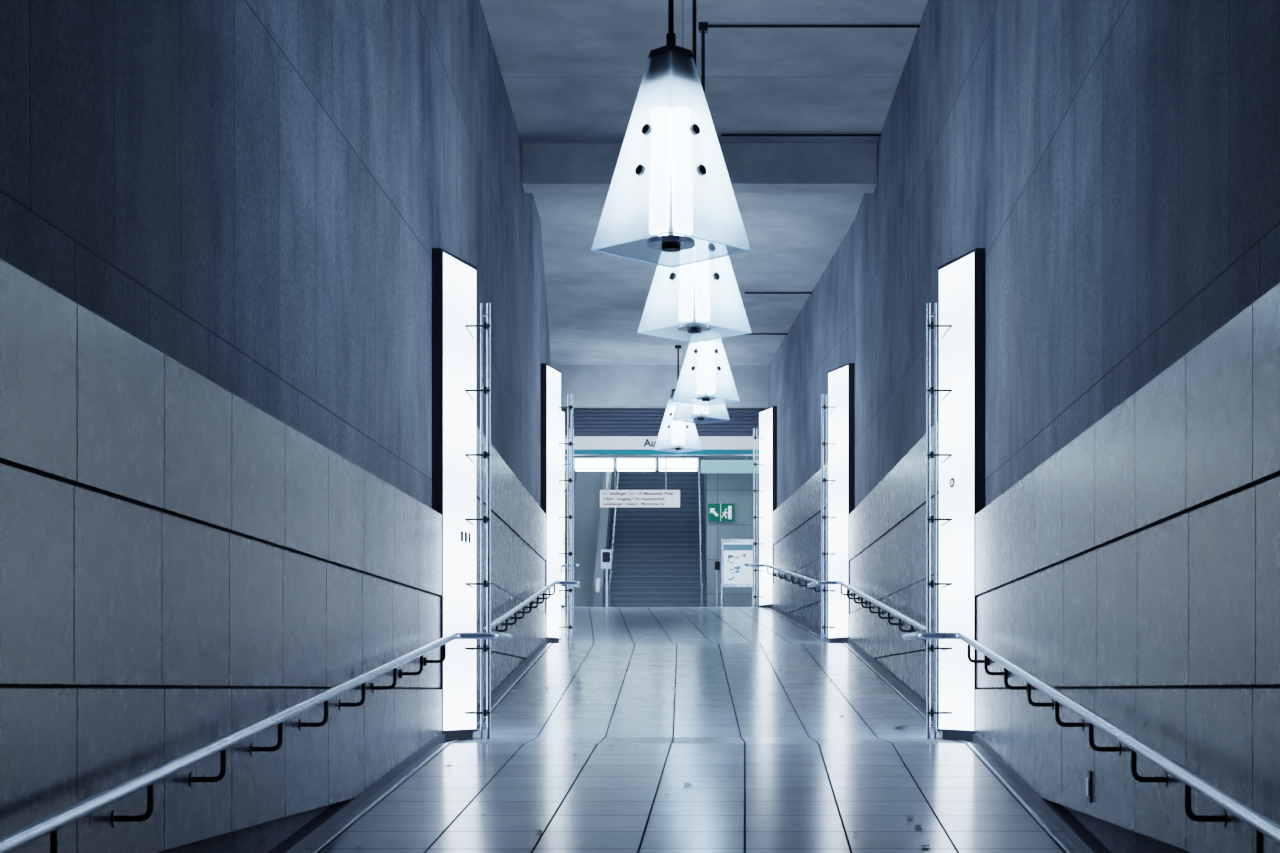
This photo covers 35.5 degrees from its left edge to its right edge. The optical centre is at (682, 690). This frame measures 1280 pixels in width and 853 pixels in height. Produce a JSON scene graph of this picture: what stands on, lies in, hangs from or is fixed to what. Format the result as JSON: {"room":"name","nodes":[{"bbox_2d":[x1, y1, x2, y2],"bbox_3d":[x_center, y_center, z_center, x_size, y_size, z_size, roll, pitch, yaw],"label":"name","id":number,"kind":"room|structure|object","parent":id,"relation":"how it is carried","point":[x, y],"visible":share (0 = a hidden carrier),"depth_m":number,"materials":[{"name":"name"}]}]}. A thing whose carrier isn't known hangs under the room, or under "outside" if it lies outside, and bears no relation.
{"room":"subway station corridor","nodes":[
{"label":"subway station corridor","id":0,"kind":"room"},
{"bbox_2d":[0,0,550,852],"bbox_3d":[-2.740,-2.050,17.850,1.179,11.300,51.700,0,0,0],"label":"wall","id":1,"kind":"structure","parent":0,"point":[259,194],"depth_m":11.75,"materials":[{"name":"concrete"}]},
{"bbox_2d":[0,259,545,852],"bbox_3d":[-2.498,-1.503,17.872,0.876,4.434,51.545,0,0,0],"label":"cladding","id":2,"kind":"object","parent":1,"relation":"attached to","point":[183,567],"visible":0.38,"depth_m":9.29,"materials":[{"name":"stone"}]},
{"bbox_2d":[0,563,580,852],"bbox_3d":[-2.142,-0.476,18.850,1.202,4.465,47.706,0,0,0],"label":"handrail","id":3,"kind":"object","parent":2,"relation":"attached to","point":[51,823],"visible":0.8,"depth_m":9.39,"materials":[{"name":"silver metal"}]},
{"bbox_2d":[267,639,550,852],"bbox_3d":[-2.450,0.505,18.050,0.959,4.690,52.100,0,0,0],"label":"baseboard","id":4,"kind":"structure","parent":1,"relation":"attached to","point":[313,830],"depth_m":13.25,"materials":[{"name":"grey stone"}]},
{"bbox_2d":[432,248,490,741],"bbox_3d":[-1.906,-1.639,17.890,0.497,4.290,1.530,0,0,0],"label":"light panel","id":5,"kind":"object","parent":1,"relation":"attached to","point":[454,325],"depth_m":17.37,"materials":[{"name":"grey plastic"}]},
{"bbox_2d":[541,363,572,642],"bbox_3d":[-1.949,-2.789,30.962,0.497,4.290,1.537,0,0,-3],"label":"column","id":6,"kind":"structure","parent":1,"relation":"attached to","point":[551,407],"depth_m":30.34,"materials":[{"name":"grey"}]},
{"bbox_2d":[561,410,573,607],"bbox_3d":[-2.577,-3.789,42.562,0.497,4.290,1.537,0,0,-3],"label":"column","id":7,"kind":"structure","parent":1,"relation":"attached to","point":[563,437],"depth_m":42.38,"materials":[{"name":"grey plastic"}]},
{"bbox_2d":[551,365,767,407],"bbox_3d":[-0.510,-6.670,43.865,4.940,0.900,0.370,0,0,0],"label":"lintel","id":8,"kind":"object","parent":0,"point":[591,386],"visible":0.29,"depth_m":43.68,"materials":[{"name":"concrete"}]},
{"bbox_2d":[561,408,765,408],"bbox_3d":[-1.000,-6.475,49.025,16.000,0.250,9.950,0,0,0],"label":"ceiling","id":9,"kind":"structure","parent":0,"point":[561,408],"depth_m":45.09,"materials":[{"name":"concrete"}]},
{"bbox_2d":[600,457,679,506],"bbox_3d":[-1.010,-5.324,46.996,1.880,2.049,0.107,0,0,0],"label":"direction sign","id":10,"kind":"object","parent":9,"relation":"hanging from","point":[608,498],"visible":1,"depth_m":46.95,"materials":[{"name":"white plastic"}]},
{"bbox_2d":[565,457,758,472],"bbox_3d":[-0.500,-5.925,50.540,6.200,0.849,0.320,0,0,0],"label":"light fixture","id":11,"kind":"object","parent":9,"relation":"hanging from","point":[580,464],"visible":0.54,"depth_m":50.39,"materials":[{"name":"white plastic"}]},
{"bbox_2d":[561,409,763,435],"bbox_3d":[-0.500,-6.020,45.060,5.800,0.640,0.120,0,0,0],"label":"roller shutter","id":12,"kind":"object","parent":9,"relation":"attached to","point":[586,422],"visible":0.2,"depth_m":45.00,"materials":[{"name":"blue"}]},
{"bbox_2d":[565,436,758,456],"bbox_3d":[-0.500,-5.482,45.035,5.800,0.435,0.330,0,0,0],"label":"fascia sign","id":13,"kind":"object","parent":12,"relation":"attached to","point":[584,446],"visible":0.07,"depth_m":44.90,"materials":[{"name":"white plastic"}]},
{"bbox_2d":[301,607,1081,852],"bbox_3d":[-1.000,0.515,22.000,16.000,4.570,60.000,0,0,0],"label":"floor","id":14,"kind":"structure","parent":0,"point":[809,780],"depth_m":15.57,"materials":[{"name":"tile"}]},
{"bbox_2d":[564,457,613,606],"bbox_3d":[-2.775,-5.215,56.880,1.410,6.890,11.840,0,0,0],"label":"wall","id":15,"kind":"structure","parent":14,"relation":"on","point":[592,522],"depth_m":55.98,"materials":[{"name":"white"}]},
{"bbox_2d":[601,549,611,606],"bbox_3d":[-1.800,-2.535,46.985,0.240,1.530,0.190,0,0,0],"label":"ticket validator","id":16,"kind":"object","parent":14,"relation":"on","point":[606,554],"visible":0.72,"depth_m":46.94,"materials":[{"name":"silver metal"}]},
{"bbox_2d":[357,648,929,846],"bbox_3d":[0.136,0.193,19.919,4.110,1.587,17.695,0,0,0],"label":"fallen leaves","id":17,"kind":"object","parent":14,"relation":"on","point":[597,648],"visible":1,"depth_m":16.06,"materials":[{"name":"brown plant"}]},
{"bbox_2d":[609,457,705,606],"bbox_3d":[-1.435,-4.742,58.969,4.090,5.943,13.962,0,0,0],"label":"staircase","id":18,"kind":"structure","parent":14,"relation":"on","point":[656,554],"depth_m":55.90,"materials":[{"name":"stone"}]},
{"bbox_2d":[609,457,702,606],"bbox_3d":[-0.710,-4.898,56.341,2.447,6.256,10.352,0,0,0],"label":"stair handrail","id":19,"kind":"object","parent":18,"relation":"attached to","point":[699,470],"visible":0.65,"depth_m":54.60,"materials":[{"name":"silver metal"}]},
{"bbox_2d":[715,561,719,606],"bbox_3d":[0.800,-2.385,46.600,0.120,1.230,0.100,0,0,0],"label":"barrier post","id":20,"kind":"object","parent":14,"relation":"on","point":[717,563],"visible":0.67,"depth_m":46.57,"materials":[{"name":"silver metal"}]},
{"bbox_2d":[721,539,752,606],"bbox_3d":[1.263,-2.635,46.167,0.793,1.730,0.146,0,0,0],"label":"board","id":21,"kind":"object","parent":14,"relation":"on","point":[735,553],"visible":0.8,"depth_m":46.10,"materials":[{"name":"silver metal"}]},
{"bbox_2d":[480,0,927,364],"bbox_3d":[-0.170,-7.350,17.850,5.719,0.500,51.700,0,0,0],"label":"ceiling","id":22,"kind":"structure","parent":0,"point":[572,71],"depth_m":24.97,"materials":[{"name":"concrete"}]},
{"bbox_2d":[591,0,750,267],"bbox_3d":[-0.075,-5.023,12.500,0.717,4.554,0.717,0,0,45],"label":"pendant lamp","id":23,"kind":"object","parent":22,"relation":"hanging from","point":[671,202],"visible":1,"depth_m":12.37,"materials":[{"name":"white glass"}]},
{"bbox_2d":[654,345,701,452],"bbox_3d":[-0.100,-6.023,41.200,0.717,2.154,0.717,0,0,45],"label":"pendant lamp","id":24,"kind":"object","parent":22,"relation":"hanging from","point":[673,436],"visible":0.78,"depth_m":41.06,"materials":[{"name":"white glass"}]},
{"bbox_2d":[637,0,751,342],"bbox_3d":[0.100,-5.213,17.500,0.717,4.174,0.717,0,0,45],"label":"pendant lamp","id":25,"kind":"object","parent":22,"relation":"hanging from","point":[699,301],"visible":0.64,"depth_m":17.34,"materials":[{"name":"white glass"}]},
{"bbox_2d":[522,143,876,192],"bbox_3d":[0.220,-7.040,26.950,4.780,0.560,0.500,0,0,0],"label":"ceiling beam","id":26,"kind":"structure","parent":22,"relation":"attached to","point":[546,167],"depth_m":26.70,"materials":[{"name":"grey concrete"}]},
{"bbox_2d":[672,402,729,423],"bbox_3d":[0.310,-5.878,34.500,0.717,2.444,0.717,0,0,45],"label":"pendant lamp","id":27,"kind":"object","parent":22,"relation":"hanging from","point":[684,412],"visible":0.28,"depth_m":34.36,"materials":[{"name":"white glass"}]},
{"bbox_2d":[672,338,739,405],"bbox_3d":[0.340,-5.688,29.600,0.717,2.824,0.717,0,0,45],"label":"pendant lamp","id":28,"kind":"object","parent":22,"relation":"hanging from","point":[705,379],"visible":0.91,"depth_m":29.43,"materials":[{"name":"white glass"}]},
{"bbox_2d":[698,22,919,334],"bbox_3d":[1.345,-6.575,30.783,2.490,1.450,17.866,0,0,0],"label":"conduit","id":29,"kind":"object","parent":22,"relation":"attached to","point":[703,27],"depth_m":21.90,"materials":[{"name":"black metal"}]},
{"bbox_2d":[703,457,706,606],"bbox_3d":[0.760,-5.885,59.150,0.280,8.830,13.700,0,0,0],"label":"wall","id":30,"kind":"structure","parent":0,"point":[704,458],"depth_m":55.13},
{"bbox_2d":[707,457,759,606],"bbox_3d":[3.810,-3.910,52.150,6.380,4.880,0.300,0,0,0],"label":"wall","id":31,"kind":"structure","parent":0,"point":[736,489],"depth_m":51.99,"materials":[{"name":"tile"}]},
{"bbox_2d":[708,504,732,520],"bbox_3d":[0.980,-4.615,51.935,0.660,0.450,0.090,0,0,0],"label":"emergency exit sign","id":32,"kind":"object","parent":31,"relation":"attached to","point":[716,512],"visible":1,"depth_m":51.91,"materials":[{"name":"teal plastic"}]},
{"bbox_2d":[768,0,1279,852],"bbox_3d":[2.400,-2.050,17.850,1.179,11.300,51.700,0,0,0],"label":"wall","id":33,"kind":"structure","parent":0,"point":[1114,165],"depth_m":13.57,"materials":[{"name":"concrete"}]},
{"bbox_2d":[753,406,776,607],"bbox_3d":[1.716,-3.789,42.550,0.502,4.290,1.530,0,0,0],"label":"column","id":34,"kind":"structure","parent":33,"relation":"attached to","point":[767,437],"depth_m":42.01,"materials":[{"name":"grey plastic"}]},
{"bbox_2d":[821,363,854,642],"bbox_3d":[2.344,-2.789,30.950,0.502,4.290,1.530,0,0,0],"label":"light panel","id":35,"kind":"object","parent":33,"relation":"attached to","point":[841,380],"depth_m":30.45,"materials":[{"name":"grey plastic"}]},
{"bbox_2d":[768,605,1111,852],"bbox_3d":[2.110,0.505,18.050,0.959,4.690,52.100,0,0,0],"label":"baseboard","id":36,"kind":"structure","parent":33,"relation":"attached to","point":[1077,833],"depth_m":13.83,"materials":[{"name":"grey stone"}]},
{"bbox_2d":[926,248,984,741],"bbox_3d":[2.346,-1.639,17.890,0.497,4.290,1.530,0,0,0],"label":"light panel","id":37,"kind":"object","parent":33,"relation":"attached to","point":[961,326],"depth_m":17.32,"materials":[{"name":"grey plastic"}]},
{"bbox_2d":[773,283,1279,852],"bbox_3d":[2.162,-1.503,17.872,0.876,4.434,51.545,0,0,0],"label":"wall","id":38,"kind":"structure","parent":0,"point":[1134,572],"depth_m":10.09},
{"bbox_2d":[744,563,1279,852],"bbox_3d":[1.910,-0.476,18.850,1.209,4.465,47.706,0,0,0],"label":"handrail","id":39,"kind":"object","parent":38,"relation":"attached to","point":[1263,825],"visible":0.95,"depth_m":10.41,"materials":[{"name":"silver metal"}]},
{"bbox_2d":[1086,771,1091,802],"bbox_3d":[2.323,0.550,11.400,0.038,0.180,0.100,0,0,0],"label":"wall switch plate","id":40,"kind":"object","parent":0,"point":[1089,773],"depth_m":11.37,"materials":[{"name":"plastic"}]}
]}

